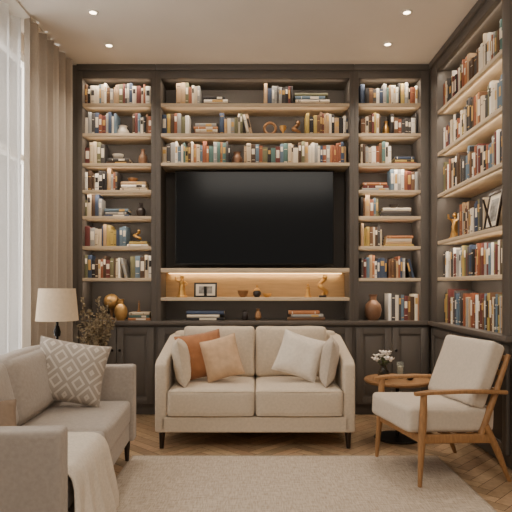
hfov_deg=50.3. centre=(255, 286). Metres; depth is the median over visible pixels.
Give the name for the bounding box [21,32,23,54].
wall
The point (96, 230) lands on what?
book
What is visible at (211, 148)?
book
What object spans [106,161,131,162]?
book
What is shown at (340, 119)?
book
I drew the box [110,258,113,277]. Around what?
book
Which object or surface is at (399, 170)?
book
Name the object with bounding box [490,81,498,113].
book
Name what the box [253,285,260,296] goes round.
lidded pot
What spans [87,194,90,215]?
book
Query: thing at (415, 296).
book
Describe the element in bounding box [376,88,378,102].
book
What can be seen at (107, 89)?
book
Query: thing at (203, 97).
book
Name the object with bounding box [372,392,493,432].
seat cushion
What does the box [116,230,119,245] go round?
book
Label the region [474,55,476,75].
book
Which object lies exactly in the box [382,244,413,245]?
book
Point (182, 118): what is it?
book
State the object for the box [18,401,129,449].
seat cushion
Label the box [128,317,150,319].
book
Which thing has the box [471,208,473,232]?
book
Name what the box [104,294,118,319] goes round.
ball ornament
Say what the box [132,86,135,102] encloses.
book
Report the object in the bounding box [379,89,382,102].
book
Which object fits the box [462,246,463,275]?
book
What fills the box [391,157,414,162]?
book
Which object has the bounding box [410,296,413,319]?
book
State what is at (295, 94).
book
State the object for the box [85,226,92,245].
book
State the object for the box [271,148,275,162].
book
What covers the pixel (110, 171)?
book
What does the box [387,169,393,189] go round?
book
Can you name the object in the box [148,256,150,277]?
book
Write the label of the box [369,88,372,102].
book
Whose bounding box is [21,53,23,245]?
window
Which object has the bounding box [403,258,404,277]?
book
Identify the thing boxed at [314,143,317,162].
book
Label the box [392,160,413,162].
book
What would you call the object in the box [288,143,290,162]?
book
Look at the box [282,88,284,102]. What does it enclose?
book
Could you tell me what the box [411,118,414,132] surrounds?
book
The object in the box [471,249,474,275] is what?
book
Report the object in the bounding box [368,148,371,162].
book
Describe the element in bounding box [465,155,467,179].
book
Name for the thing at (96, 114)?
book
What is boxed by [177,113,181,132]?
book
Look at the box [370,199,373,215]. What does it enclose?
book
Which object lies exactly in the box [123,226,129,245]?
book
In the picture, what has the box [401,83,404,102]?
book
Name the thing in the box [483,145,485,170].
book
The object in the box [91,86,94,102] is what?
book
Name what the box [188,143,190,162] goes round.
book
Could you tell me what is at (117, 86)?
book
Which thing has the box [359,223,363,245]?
book
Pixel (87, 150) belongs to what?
book
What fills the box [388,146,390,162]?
book
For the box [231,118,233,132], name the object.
book
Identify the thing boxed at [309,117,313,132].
book
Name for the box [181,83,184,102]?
book
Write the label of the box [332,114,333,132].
book
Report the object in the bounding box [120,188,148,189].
book
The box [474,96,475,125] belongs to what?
book
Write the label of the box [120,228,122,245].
book
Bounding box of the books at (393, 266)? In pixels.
[85,30,501,332]
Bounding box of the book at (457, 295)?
[456,294,458,324]
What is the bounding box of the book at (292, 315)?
[291,314,322,316]
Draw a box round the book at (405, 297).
[404,296,407,319]
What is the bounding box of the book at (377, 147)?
[376,146,378,162]
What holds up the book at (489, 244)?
on the bookcase at (484, 16)
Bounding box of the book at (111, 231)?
[110,230,113,245]
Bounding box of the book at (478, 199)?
[478,199,478,230]
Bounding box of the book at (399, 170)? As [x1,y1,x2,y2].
[398,169,400,189]
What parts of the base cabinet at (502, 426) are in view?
door, door, door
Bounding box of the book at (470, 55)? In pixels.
[467,53,476,82]
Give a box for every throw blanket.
[68,432,118,511]
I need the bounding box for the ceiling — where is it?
[18,0,477,69]
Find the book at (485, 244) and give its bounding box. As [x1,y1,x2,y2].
[484,243,486,274]
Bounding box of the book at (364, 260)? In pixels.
[363,259,365,277]
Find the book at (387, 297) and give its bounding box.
[384,293,390,319]
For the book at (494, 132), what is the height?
0.238 m
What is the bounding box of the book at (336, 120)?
[334,118,338,132]
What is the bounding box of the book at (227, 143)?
[226,141,228,162]
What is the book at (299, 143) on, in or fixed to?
on the bookcase at (242, 85)
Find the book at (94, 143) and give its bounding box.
[93,142,96,162]
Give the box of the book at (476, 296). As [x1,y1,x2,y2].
[475,295,477,328]
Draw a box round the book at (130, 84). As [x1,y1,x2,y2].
[129,83,133,102]
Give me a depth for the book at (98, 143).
4.73 m
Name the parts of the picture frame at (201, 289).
easel leg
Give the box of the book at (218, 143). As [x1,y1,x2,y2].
[217,142,219,162]
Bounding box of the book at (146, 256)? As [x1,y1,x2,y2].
[145,255,149,277]
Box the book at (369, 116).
[368,115,371,132]
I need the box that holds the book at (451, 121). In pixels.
[450,120,452,143]
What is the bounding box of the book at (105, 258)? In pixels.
[103,256,110,277]
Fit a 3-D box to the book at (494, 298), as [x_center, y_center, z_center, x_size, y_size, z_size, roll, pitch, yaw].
[1.604,0.181,3.514,0.135,0.217,0.025,0,0,0]
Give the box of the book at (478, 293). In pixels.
[478,293,483,328]
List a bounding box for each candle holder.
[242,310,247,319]
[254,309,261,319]
[280,125,285,132]
[396,361,403,378]
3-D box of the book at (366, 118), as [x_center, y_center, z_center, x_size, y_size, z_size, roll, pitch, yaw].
[0.961,-1.395,4.790,0.026,0.158,0.152,0,0,0]
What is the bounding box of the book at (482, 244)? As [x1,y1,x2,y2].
[481,243,483,274]
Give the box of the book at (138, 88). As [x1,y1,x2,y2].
[136,86,141,102]
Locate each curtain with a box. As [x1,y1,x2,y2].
[0,2,20,353]
[22,17,72,347]
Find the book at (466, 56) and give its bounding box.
[465,56,466,84]
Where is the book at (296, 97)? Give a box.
[294,96,324,102]
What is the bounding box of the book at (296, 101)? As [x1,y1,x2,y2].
[295,100,329,102]
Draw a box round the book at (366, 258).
[364,257,369,277]
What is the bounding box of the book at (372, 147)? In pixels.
[371,146,375,162]
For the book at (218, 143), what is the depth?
4.72 m
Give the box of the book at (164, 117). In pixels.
[162,115,166,132]
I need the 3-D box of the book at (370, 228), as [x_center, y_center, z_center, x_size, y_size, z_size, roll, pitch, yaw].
[0.999,-0.436,4.785,0.030,0.172,0.129,0,0,0]
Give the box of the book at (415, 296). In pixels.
[409,294,417,319]
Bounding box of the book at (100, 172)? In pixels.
[99,171,102,189]
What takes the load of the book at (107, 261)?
on the bookcase at (132, 290)
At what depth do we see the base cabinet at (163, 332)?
4.66 m
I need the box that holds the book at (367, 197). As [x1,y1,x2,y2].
[363,195,369,215]
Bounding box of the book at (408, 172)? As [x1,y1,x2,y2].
[407,171,410,189]
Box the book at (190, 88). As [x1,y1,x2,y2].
[189,87,191,102]
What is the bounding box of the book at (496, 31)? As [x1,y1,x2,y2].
[495,31,496,55]
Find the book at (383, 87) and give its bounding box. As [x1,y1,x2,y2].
[380,84,385,102]
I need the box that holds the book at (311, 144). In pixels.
[310,143,313,162]
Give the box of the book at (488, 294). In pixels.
[487,293,489,330]
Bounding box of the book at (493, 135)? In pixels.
[492,135,493,166]
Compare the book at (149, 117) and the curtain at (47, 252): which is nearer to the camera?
the curtain at (47, 252)
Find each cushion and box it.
[0,345,55,425]
[0,363,17,424]
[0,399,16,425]
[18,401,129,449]
[39,335,111,406]
[167,375,254,416]
[171,338,190,387]
[174,329,219,379]
[184,326,254,376]
[199,333,244,382]
[255,326,325,376]
[255,376,342,416]
[271,329,325,381]
[319,336,338,387]
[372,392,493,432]
[428,335,503,408]
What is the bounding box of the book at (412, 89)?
[410,87,414,102]
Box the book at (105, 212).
[105,212,129,214]
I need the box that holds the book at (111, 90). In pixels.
[110,89,113,102]
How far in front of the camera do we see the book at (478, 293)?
3.76 m
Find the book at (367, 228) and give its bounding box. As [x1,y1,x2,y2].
[365,227,368,245]
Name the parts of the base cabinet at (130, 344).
door, door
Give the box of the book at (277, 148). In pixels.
[275,147,279,162]
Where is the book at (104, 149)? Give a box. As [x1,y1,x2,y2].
[101,144,108,162]
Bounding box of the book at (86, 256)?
[85,255,87,277]
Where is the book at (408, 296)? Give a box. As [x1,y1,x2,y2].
[408,296,409,319]
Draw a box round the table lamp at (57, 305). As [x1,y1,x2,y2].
[35,288,78,339]
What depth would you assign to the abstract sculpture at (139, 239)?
4.78 m
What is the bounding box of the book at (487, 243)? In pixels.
[486,243,487,274]
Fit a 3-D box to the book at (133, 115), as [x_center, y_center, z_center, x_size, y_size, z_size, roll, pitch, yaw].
[-1.060,-1.409,4.792,0.025,0.186,0.133,0,0,0]
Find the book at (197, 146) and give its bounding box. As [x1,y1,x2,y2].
[196,145,199,162]
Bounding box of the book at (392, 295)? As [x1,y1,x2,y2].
[391,294,394,319]
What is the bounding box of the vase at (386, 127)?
[382,121,388,132]
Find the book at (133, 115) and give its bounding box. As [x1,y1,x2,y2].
[132,114,134,132]
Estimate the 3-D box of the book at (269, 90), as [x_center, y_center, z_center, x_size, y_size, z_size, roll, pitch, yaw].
[0.118,-1.649,4.807,0.038,0.151,0.163,0,0,0]
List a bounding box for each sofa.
[0,345,135,511]
[155,326,354,448]
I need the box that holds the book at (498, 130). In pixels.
[496,129,500,164]
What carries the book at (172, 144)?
on the bookcase at (242, 85)
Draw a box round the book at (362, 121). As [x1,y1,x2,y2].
[359,118,364,132]
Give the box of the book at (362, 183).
[360,183,386,186]
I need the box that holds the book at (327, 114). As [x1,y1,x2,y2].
[326,113,328,132]
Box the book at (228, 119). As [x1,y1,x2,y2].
[227,118,230,132]
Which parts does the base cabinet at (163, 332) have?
door, door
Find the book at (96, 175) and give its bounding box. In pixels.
[95,174,98,189]
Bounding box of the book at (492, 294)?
[489,292,501,330]
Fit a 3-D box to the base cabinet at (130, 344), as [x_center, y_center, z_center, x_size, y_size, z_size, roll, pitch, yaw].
[-1.194,0.713,4.796,0.675,0.775,0.328,0,0,0]
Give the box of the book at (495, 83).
[495,83,496,110]
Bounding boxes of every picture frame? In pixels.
[194,282,216,296]
[482,189,501,229]
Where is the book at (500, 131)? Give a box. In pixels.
[500,131,500,162]
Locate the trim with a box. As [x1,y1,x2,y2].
[0,0,59,51]
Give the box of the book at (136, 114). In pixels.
[135,113,137,132]
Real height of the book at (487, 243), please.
0.218 m
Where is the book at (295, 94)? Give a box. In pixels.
[294,93,327,99]
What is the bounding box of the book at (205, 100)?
[204,99,227,102]
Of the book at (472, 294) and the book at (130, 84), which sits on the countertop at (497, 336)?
the book at (472, 294)
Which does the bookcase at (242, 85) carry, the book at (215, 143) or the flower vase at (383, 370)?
the book at (215, 143)
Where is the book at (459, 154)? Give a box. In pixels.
[457,152,467,184]
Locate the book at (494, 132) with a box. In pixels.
[494,132,495,165]
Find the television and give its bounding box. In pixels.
[175,171,333,264]
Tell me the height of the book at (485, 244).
0.220 m
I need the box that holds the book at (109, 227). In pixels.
[107,225,114,245]
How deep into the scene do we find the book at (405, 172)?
4.72 m
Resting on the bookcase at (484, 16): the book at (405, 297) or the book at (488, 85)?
the book at (488, 85)
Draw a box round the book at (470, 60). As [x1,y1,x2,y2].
[469,60,470,80]
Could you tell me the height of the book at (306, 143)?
0.189 m
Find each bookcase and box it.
[72,64,155,320]
[156,64,353,320]
[354,64,429,320]
[429,0,511,335]
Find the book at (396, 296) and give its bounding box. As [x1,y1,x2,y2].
[395,295,398,319]
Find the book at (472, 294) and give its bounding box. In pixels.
[470,293,477,327]
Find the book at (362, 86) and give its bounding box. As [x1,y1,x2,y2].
[359,84,364,102]
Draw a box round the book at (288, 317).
[287,316,324,319]
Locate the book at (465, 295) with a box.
[463,293,470,325]
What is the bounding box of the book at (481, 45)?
[480,43,482,69]
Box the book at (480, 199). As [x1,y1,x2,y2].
[479,198,482,230]
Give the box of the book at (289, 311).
[288,310,319,313]
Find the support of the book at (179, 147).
on the bookcase at (242, 85)
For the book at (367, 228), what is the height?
0.170 m
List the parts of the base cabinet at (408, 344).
door, door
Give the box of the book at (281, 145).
[280,144,282,162]
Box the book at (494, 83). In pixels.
[493,83,494,111]
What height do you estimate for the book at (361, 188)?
0.027 m
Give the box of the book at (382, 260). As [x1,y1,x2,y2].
[378,258,384,277]
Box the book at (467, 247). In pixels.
[467,247,468,275]
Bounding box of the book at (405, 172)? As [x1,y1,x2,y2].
[404,171,406,189]
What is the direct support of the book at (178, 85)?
on the bookcase at (242, 85)
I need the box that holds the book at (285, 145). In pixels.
[283,143,287,162]
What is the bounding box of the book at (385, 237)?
[384,236,412,238]
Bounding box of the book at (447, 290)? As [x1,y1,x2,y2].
[446,290,447,322]
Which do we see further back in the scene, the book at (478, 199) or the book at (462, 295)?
the book at (462, 295)
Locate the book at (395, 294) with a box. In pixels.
[395,294,400,319]
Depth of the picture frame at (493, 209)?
3.55 m
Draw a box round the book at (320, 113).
[319,112,321,132]
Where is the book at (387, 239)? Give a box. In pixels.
[384,238,411,241]
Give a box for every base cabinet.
[78,325,155,413]
[156,325,352,359]
[353,325,428,413]
[431,326,511,469]
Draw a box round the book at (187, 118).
[185,115,190,132]
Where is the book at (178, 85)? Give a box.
[176,83,180,102]
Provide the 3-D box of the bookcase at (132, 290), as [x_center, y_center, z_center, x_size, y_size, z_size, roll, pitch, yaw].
[-1.300,-0.805,4.800,0.890,2.190,0.320,0,0,0]
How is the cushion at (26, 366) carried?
on the sofa at (34, 477)
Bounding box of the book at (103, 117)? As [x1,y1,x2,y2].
[102,116,105,132]
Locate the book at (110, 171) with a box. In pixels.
[107,168,114,189]
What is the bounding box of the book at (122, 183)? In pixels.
[121,182,148,186]
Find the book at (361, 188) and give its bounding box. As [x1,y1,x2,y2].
[360,188,388,189]
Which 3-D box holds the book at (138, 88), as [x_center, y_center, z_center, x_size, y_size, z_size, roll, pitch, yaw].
[-1.017,-1.658,4.793,0.038,0.169,0.149,0,0,0]
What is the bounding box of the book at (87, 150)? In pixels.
[85,148,89,162]
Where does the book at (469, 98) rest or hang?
on the bookcase at (484, 16)
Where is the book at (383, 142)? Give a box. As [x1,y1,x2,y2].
[381,141,384,162]
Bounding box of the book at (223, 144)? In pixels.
[222,143,225,162]
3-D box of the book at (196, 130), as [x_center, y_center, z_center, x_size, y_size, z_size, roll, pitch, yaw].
[-0.429,-1.353,4.798,0.190,0.028,0.162,0,0,0]
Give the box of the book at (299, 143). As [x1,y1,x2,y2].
[297,142,300,162]
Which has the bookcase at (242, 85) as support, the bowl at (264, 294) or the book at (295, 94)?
the bowl at (264, 294)
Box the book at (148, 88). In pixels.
[146,86,150,102]
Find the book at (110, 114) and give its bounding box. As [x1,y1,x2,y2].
[108,112,113,132]
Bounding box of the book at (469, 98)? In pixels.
[468,97,473,130]
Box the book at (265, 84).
[264,83,266,102]
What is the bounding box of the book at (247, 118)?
[245,114,251,132]
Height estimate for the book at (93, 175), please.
0.152 m
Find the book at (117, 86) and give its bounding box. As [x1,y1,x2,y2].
[116,85,118,102]
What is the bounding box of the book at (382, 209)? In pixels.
[380,208,410,210]
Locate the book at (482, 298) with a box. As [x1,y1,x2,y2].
[482,298,483,329]
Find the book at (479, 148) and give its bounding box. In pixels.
[478,148,479,173]
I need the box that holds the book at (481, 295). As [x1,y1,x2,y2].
[480,294,483,328]
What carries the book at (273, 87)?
on the bookcase at (242, 85)
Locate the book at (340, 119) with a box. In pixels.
[339,118,342,132]
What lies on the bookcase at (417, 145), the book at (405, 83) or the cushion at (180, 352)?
the book at (405, 83)
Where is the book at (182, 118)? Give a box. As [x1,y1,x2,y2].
[181,117,184,132]
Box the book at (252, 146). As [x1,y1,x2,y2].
[251,145,254,162]
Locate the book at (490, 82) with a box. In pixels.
[489,82,490,114]
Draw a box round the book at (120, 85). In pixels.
[119,84,122,102]
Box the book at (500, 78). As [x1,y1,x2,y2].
[499,78,500,107]
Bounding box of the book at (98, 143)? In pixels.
[97,142,101,162]
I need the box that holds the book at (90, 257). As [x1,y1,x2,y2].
[88,255,95,277]
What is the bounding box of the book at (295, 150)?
[293,148,297,162]
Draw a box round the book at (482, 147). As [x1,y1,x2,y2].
[480,146,483,172]
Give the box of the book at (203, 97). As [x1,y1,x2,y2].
[203,97,225,100]
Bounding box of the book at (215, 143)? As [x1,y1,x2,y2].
[214,142,216,162]
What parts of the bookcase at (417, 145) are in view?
panel, panel, shelf, shelf, shelf, shelf, shelf, shelf, shelf, crown, panel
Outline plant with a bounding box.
[77,296,115,345]
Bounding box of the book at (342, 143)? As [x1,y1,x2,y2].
[341,142,343,162]
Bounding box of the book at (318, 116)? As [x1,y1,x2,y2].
[317,115,319,132]
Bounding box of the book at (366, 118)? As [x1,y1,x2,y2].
[364,117,367,132]
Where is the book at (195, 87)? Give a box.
[194,86,196,102]
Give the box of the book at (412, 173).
[411,172,414,189]
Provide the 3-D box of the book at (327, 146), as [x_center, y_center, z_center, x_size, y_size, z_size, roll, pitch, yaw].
[0.626,-1.148,4.798,0.030,0.165,0.145,0,0,0]
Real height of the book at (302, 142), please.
0.196 m
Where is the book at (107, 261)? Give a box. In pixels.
[106,260,109,277]
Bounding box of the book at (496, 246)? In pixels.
[495,244,497,274]
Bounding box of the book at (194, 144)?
[194,144,196,162]
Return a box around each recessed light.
[87,9,98,14]
[104,43,113,47]
[383,42,392,45]
[401,9,412,14]
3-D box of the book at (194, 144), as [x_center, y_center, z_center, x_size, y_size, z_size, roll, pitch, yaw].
[-0.529,-1.151,4.806,0.026,0.173,0.161,0,0,0]
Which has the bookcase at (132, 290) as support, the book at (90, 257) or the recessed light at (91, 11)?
the book at (90, 257)
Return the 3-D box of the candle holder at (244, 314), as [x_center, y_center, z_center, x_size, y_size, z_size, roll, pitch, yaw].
[-0.097,0.247,4.780,0.060,0.085,0.060,0,0,0]
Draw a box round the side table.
[364,374,429,444]
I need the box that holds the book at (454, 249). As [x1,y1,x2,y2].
[453,248,460,276]
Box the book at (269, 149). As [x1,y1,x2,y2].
[268,148,270,162]
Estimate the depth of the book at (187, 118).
4.73 m
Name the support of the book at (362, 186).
on the book at (361, 188)
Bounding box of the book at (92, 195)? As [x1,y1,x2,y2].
[91,194,94,215]
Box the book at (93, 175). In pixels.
[92,174,94,189]
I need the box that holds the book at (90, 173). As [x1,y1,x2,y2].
[88,171,94,189]
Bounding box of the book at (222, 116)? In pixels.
[220,113,224,132]
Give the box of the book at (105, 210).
[104,209,131,213]
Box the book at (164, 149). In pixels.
[162,147,166,162]
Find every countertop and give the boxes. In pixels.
[76,319,427,324]
[428,321,511,341]
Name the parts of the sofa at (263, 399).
leg, arm, backrest, arm, leg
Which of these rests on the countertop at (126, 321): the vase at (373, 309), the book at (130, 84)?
the vase at (373, 309)
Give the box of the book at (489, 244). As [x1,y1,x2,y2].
[488,243,490,274]
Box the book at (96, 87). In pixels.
[95,86,98,102]
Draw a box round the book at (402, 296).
[401,295,403,319]
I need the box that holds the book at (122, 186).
[121,185,148,187]
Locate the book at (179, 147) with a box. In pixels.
[178,146,180,162]
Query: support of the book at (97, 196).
on the bookcase at (132, 290)
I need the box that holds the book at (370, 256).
[366,255,371,277]
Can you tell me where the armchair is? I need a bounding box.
[372,335,510,487]
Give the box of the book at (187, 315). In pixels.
[187,315,219,316]
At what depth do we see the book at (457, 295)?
4.16 m
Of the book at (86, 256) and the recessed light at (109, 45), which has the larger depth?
the book at (86, 256)
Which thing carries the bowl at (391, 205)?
on the book at (382, 209)
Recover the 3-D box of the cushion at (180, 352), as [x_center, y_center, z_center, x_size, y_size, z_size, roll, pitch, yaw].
[-0.535,0.530,3.915,0.139,0.323,0.407,0,0,-6]
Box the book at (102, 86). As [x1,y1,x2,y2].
[101,84,103,102]
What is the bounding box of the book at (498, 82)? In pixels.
[497,82,498,108]
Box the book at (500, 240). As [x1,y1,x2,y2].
[500,240,501,273]
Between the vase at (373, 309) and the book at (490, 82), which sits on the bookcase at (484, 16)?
the book at (490, 82)
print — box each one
[199,286,211,292]
[488,198,498,222]
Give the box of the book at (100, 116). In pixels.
[99,115,102,132]
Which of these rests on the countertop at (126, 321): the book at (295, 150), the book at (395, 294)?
the book at (395, 294)
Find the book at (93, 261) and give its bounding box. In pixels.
[92,260,94,277]
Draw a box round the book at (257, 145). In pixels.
[256,144,258,162]
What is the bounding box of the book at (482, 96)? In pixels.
[480,95,484,120]
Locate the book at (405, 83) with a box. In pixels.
[404,82,407,102]
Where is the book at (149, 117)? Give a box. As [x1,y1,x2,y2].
[148,116,150,132]
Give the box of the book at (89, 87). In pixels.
[88,86,90,102]
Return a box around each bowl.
[112,153,123,157]
[117,125,128,132]
[128,178,137,181]
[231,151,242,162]
[237,290,248,296]
[262,293,271,296]
[389,204,397,207]
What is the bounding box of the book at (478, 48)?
[477,48,478,72]
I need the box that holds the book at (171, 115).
[170,114,173,132]
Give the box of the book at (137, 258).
[135,256,141,277]
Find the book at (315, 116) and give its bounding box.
[313,115,316,132]
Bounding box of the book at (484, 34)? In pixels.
[483,33,487,66]
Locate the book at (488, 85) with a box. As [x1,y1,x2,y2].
[487,85,488,115]
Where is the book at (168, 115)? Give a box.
[167,114,169,132]
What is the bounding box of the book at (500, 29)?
[499,19,501,50]
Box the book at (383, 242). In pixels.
[383,242,411,244]
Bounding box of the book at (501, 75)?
[500,75,501,105]
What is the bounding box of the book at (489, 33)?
[487,32,492,62]
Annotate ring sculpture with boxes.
[263,122,276,132]
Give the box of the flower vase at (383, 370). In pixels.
[372,350,394,379]
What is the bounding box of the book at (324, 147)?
[323,146,325,162]
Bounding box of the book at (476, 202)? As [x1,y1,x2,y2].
[475,201,477,231]
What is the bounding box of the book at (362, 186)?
[360,185,388,188]
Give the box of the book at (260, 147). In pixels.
[259,146,261,162]
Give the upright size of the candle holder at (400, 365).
0.120 m
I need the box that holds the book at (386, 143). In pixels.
[385,142,387,162]
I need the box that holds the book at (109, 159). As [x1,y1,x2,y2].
[108,158,132,162]
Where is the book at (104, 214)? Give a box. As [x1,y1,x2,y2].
[104,214,130,215]
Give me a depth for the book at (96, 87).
4.72 m
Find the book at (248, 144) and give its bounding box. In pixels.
[247,143,250,162]
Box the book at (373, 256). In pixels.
[372,255,374,277]
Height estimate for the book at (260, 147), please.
0.161 m
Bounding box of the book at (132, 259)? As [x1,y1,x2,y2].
[130,257,134,277]
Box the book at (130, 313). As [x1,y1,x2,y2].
[129,312,150,314]
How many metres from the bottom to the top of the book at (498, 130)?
0.242 m
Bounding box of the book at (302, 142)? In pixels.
[301,141,304,162]
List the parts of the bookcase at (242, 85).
panel, shelf, shelf, shelf, shelf, shelf, niche panel, crown, panel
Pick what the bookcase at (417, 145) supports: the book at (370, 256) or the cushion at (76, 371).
the book at (370, 256)
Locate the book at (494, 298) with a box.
[494,298,494,331]
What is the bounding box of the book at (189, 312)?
[186,310,224,314]
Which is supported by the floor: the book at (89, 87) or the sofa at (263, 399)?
the sofa at (263, 399)
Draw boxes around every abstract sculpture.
[133,230,141,241]
[291,121,300,132]
[318,274,327,296]
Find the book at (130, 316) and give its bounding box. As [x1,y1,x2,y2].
[129,315,150,317]
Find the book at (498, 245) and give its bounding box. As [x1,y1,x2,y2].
[497,240,499,274]
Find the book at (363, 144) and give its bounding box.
[363,144,364,162]
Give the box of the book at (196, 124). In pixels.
[195,123,216,126]
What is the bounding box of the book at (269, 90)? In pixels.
[267,88,271,102]
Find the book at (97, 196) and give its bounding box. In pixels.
[95,194,102,215]
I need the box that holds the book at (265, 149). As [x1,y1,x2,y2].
[262,147,267,162]
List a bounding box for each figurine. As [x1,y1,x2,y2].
[175,276,187,296]
[304,284,311,296]
[447,213,457,238]
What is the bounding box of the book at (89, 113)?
[88,112,91,132]
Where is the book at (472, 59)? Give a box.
[471,57,473,78]
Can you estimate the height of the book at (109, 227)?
0.185 m
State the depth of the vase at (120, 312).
4.70 m
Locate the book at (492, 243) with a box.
[491,242,493,274]
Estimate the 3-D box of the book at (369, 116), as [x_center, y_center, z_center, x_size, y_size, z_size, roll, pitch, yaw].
[0.990,-1.402,4.795,0.030,0.172,0.140,0,0,0]
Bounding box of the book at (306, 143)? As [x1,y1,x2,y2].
[305,142,307,162]
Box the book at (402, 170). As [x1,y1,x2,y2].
[401,169,403,189]
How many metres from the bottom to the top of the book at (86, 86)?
0.180 m
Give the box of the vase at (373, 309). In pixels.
[364,294,381,319]
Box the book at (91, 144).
[90,143,92,162]
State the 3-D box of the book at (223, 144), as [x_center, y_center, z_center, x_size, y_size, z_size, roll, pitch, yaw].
[-0.276,-1.157,4.782,0.029,0.184,0.134,0,0,0]
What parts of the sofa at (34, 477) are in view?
arm, arm, leg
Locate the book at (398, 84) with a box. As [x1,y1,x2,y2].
[396,83,400,102]
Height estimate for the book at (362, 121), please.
0.144 m
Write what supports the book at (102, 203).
on the bookcase at (132, 290)
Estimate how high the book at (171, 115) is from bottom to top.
0.184 m
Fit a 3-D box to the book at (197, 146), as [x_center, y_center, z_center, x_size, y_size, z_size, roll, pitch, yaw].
[-0.501,-1.149,4.787,0.029,0.168,0.140,0,0,0]
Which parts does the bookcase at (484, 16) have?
panel, crown, shelf, shelf, shelf, shelf, shelf, panel, panel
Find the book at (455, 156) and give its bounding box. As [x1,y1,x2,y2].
[455,156,456,185]
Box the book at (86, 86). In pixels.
[85,84,87,102]
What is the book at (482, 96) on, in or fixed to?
on the bookcase at (484, 16)
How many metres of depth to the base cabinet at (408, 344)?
4.67 m
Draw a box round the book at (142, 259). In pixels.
[140,257,144,277]
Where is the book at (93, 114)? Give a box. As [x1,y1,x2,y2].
[92,113,94,132]
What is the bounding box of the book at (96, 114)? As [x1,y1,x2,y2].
[95,113,100,132]
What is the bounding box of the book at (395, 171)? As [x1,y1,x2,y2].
[394,170,397,189]
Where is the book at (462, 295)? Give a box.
[462,295,462,325]
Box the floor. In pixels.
[114,414,511,511]
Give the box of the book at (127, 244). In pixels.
[127,244,150,245]
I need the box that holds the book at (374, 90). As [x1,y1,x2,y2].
[373,89,375,102]
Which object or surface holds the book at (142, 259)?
on the bookcase at (132, 290)
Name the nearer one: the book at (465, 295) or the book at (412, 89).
the book at (465, 295)
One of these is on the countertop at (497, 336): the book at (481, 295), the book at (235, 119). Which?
the book at (481, 295)
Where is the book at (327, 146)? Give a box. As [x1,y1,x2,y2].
[326,145,329,162]
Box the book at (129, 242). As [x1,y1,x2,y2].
[129,242,149,244]
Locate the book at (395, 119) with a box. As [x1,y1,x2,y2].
[394,118,397,132]
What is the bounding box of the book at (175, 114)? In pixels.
[174,113,176,132]
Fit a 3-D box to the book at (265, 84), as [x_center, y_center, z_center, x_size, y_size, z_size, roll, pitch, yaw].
[0.084,-1.669,4.795,0.029,0.192,0.148,0,0,0]
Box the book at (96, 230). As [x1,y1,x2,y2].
[95,229,97,245]
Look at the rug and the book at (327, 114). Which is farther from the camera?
the book at (327, 114)
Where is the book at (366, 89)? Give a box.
[365,88,368,102]
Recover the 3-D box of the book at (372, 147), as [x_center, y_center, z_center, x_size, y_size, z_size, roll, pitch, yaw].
[1.022,-1.140,4.791,0.036,0.160,0.138,0,0,0]
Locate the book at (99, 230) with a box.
[98,229,101,245]
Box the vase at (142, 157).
[138,149,147,162]
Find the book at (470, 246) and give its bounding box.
[469,245,475,275]
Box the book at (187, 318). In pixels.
[186,317,224,319]
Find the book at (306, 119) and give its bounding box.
[304,113,308,132]
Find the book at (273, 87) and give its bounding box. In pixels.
[272,86,274,102]
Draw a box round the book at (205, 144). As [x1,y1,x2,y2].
[203,141,207,162]
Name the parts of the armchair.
leg, armrest, leg, seat frame, leg, armrest, post, leg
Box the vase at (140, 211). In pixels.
[136,203,145,215]
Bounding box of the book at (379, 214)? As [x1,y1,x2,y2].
[378,214,411,215]
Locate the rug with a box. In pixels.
[116,455,496,511]
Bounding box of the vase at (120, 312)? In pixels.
[114,299,127,320]
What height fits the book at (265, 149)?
0.146 m
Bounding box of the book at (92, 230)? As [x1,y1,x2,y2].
[90,228,96,245]
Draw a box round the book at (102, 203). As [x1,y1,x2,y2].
[99,199,105,215]
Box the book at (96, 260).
[95,259,100,277]
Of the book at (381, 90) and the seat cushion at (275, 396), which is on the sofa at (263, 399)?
the seat cushion at (275, 396)
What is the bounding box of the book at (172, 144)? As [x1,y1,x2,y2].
[171,143,174,162]
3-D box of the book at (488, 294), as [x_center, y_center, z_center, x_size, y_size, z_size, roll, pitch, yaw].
[1.615,0.165,3.616,0.160,0.249,0.024,0,0,0]
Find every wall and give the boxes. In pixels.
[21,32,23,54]
[73,321,432,378]
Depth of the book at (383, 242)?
4.73 m
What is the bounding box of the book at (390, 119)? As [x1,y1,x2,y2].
[387,114,393,132]
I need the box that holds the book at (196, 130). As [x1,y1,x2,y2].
[195,129,217,132]
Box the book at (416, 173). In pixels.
[415,172,417,189]
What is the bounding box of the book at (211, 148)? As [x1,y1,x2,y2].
[209,146,213,162]
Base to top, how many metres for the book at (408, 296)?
0.210 m
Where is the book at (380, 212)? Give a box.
[378,211,409,214]
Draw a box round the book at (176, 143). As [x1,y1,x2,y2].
[175,142,179,162]
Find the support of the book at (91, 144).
on the bookcase at (132, 290)
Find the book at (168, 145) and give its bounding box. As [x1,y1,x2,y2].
[167,144,170,162]
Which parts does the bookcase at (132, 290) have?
filler panel, panel, crown, shelf, shelf, shelf, shelf, shelf, shelf, shelf, panel, panel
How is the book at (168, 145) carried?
on the bookcase at (242, 85)
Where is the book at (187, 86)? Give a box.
[185,83,189,102]
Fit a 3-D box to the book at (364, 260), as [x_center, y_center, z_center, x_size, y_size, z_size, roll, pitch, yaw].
[0.944,-0.159,4.789,0.025,0.164,0.147,0,0,0]
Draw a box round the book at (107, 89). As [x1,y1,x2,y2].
[106,88,110,102]
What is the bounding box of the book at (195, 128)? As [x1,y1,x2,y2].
[194,127,218,132]
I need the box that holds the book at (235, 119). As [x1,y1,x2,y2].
[234,118,237,132]
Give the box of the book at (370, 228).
[369,227,372,245]
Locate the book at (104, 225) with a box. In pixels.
[103,224,106,245]
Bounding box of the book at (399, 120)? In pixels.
[398,119,400,132]

